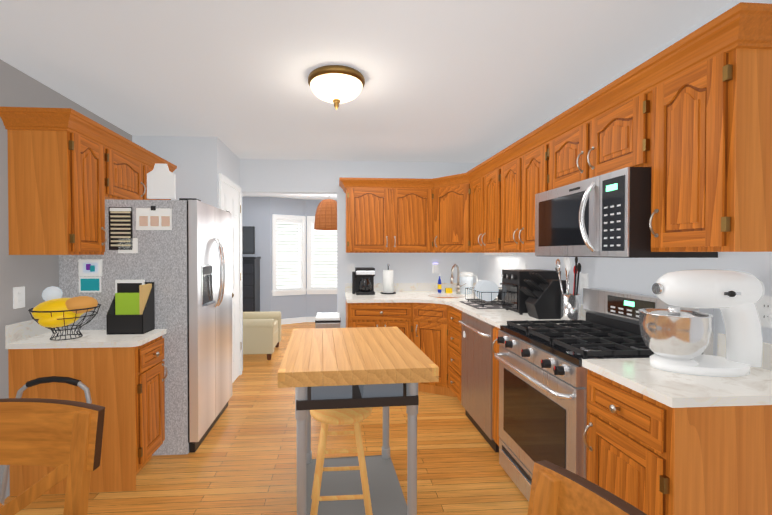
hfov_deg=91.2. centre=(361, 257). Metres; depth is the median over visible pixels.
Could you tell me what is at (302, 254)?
nook window
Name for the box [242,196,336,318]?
wall
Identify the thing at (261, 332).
armchair
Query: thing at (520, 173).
upper cabinet
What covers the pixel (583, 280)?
electrical outlet
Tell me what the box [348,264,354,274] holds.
electrical outlet
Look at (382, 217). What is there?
upper cabinet
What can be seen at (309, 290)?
nook window
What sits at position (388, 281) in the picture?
paper towel
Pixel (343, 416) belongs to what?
stool
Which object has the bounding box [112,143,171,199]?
upper cabinet
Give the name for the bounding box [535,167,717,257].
microwave
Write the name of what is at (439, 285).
dish soap
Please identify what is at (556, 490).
chair
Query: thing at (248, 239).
television
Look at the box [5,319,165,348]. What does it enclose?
countertop
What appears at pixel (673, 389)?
countertop
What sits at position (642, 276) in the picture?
wall
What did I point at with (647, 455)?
base cabinet
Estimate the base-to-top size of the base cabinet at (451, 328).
0.879 m
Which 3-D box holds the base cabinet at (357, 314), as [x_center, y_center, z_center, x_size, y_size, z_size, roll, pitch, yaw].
[0.187,0.870,3.966,0.695,0.879,0.754,0,1,-4]
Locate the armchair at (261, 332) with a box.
[243,311,280,359]
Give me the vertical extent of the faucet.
0.325 m
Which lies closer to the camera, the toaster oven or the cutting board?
the cutting board
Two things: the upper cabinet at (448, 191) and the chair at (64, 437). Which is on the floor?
the chair at (64, 437)
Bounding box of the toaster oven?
[500,269,560,314]
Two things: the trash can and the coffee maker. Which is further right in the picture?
the coffee maker
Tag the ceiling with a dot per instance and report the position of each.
(466, 81)
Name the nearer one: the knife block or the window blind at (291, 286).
the knife block
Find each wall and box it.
[0,59,131,498]
[132,135,242,370]
[240,159,477,327]
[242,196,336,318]
[477,0,771,355]
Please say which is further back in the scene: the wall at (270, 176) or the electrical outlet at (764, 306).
the wall at (270, 176)
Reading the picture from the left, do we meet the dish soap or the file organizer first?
the file organizer
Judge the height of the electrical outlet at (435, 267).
0.120 m
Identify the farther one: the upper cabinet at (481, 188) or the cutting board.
the upper cabinet at (481, 188)
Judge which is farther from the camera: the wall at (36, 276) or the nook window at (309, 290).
the nook window at (309, 290)
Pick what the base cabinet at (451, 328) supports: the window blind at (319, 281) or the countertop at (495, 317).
the countertop at (495, 317)
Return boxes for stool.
[0,376,91,504]
[310,407,372,514]
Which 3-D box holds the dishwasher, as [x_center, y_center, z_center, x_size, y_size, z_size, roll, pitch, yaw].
[1.100,0.885,2.830,0.627,0.875,0.594,0,1,-4]
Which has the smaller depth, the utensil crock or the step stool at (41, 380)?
the step stool at (41, 380)
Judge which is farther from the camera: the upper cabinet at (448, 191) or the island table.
the upper cabinet at (448, 191)
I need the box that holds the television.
[242,226,254,253]
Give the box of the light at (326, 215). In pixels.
[314,199,336,229]
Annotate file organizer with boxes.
[106,280,154,334]
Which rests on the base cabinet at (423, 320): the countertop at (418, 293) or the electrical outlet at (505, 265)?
the countertop at (418, 293)
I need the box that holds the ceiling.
[0,0,732,199]
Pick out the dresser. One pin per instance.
(251, 284)
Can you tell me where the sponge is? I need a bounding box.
[445,288,451,292]
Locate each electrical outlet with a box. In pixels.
[13,286,24,308]
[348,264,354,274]
[432,263,438,272]
[504,262,507,269]
[580,273,587,290]
[756,296,771,327]
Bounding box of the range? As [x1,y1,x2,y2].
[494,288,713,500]
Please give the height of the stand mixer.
0.381 m
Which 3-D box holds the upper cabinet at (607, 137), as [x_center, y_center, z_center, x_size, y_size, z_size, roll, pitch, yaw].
[1.352,-0.573,1.989,0.332,0.360,0.760,0,1,-4]
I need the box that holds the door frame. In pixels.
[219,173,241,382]
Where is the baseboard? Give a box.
[281,317,315,324]
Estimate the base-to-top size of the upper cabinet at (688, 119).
0.725 m
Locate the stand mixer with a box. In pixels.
[638,269,771,376]
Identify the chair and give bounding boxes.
[0,398,104,514]
[527,460,646,514]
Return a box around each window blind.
[276,220,300,289]
[311,221,336,288]
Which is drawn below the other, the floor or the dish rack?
the floor
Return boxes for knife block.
[518,272,565,318]
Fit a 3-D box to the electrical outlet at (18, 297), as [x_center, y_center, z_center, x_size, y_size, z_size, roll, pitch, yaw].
[-1.969,0.230,2.166,0.008,0.120,0.075,0,1,-4]
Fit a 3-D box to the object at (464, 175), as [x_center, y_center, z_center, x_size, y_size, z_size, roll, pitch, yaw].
[0.920,-0.450,3.881,0.274,0.760,0.328,0,1,-4]
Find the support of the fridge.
on the floor
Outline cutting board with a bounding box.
[147,163,175,198]
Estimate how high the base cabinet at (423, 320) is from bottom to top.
0.879 m
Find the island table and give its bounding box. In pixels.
[277,327,438,514]
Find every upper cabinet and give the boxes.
[4,119,111,254]
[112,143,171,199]
[343,182,434,252]
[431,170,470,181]
[435,178,462,252]
[463,162,498,253]
[499,138,542,253]
[543,78,642,191]
[643,26,771,251]
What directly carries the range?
on the floor
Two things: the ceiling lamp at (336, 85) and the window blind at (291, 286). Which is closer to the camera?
the ceiling lamp at (336, 85)
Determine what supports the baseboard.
attached to the wall at (257, 212)
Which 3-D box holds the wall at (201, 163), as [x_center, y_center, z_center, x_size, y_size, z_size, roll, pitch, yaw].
[-1.778,0.106,3.867,0.865,2.410,0.910,0,1,-4]
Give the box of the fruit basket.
[28,286,100,340]
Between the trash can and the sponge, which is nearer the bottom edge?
the trash can
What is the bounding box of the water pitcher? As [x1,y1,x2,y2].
[460,272,477,293]
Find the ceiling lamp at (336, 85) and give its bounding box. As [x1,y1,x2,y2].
[308,65,364,109]
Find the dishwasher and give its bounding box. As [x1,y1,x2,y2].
[458,312,498,451]
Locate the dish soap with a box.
[438,274,441,292]
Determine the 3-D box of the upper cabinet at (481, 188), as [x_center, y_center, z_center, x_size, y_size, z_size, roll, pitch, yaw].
[1.229,-0.407,3.420,0.381,0.725,0.737,0,1,-4]
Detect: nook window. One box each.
[271,214,305,295]
[306,216,336,293]
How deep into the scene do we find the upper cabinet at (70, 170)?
2.11 m
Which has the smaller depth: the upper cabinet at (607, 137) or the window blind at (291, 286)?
the upper cabinet at (607, 137)
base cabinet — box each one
[8,336,167,495]
[346,302,405,334]
[406,297,455,394]
[442,304,500,416]
[583,369,771,514]
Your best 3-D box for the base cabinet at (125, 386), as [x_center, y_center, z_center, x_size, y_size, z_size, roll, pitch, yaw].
[-1.614,0.916,2.296,0.730,0.824,0.343,0,1,-4]
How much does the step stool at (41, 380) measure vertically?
0.677 m
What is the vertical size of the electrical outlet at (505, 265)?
0.120 m
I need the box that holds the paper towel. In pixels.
[381,264,395,293]
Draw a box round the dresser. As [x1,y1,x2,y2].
[243,257,260,311]
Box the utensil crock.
[555,257,580,319]
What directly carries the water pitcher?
on the countertop at (495, 317)
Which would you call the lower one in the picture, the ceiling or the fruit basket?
the fruit basket
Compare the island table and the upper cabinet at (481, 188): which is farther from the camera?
the upper cabinet at (481, 188)
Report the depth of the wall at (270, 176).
4.31 m
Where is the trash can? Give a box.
[315,313,340,327]
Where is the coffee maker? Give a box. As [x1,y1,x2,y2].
[352,267,374,294]
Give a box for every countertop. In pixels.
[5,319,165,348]
[345,283,456,302]
[432,283,585,327]
[582,333,771,407]
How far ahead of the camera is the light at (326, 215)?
5.53 m
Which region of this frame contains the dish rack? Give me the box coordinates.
[460,280,504,308]
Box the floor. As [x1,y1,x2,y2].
[4,322,528,514]
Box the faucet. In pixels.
[450,264,466,293]
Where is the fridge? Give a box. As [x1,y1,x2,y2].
[59,198,231,455]
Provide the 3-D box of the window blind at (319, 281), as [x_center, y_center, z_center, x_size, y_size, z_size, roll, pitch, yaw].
[-0.465,-0.049,7.489,1.060,1.322,0.050,0,1,-4]
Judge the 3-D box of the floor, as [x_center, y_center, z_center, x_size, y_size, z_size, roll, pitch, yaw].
[-0.571,1.354,2.686,5.200,0.060,10.740,0,1,-4]

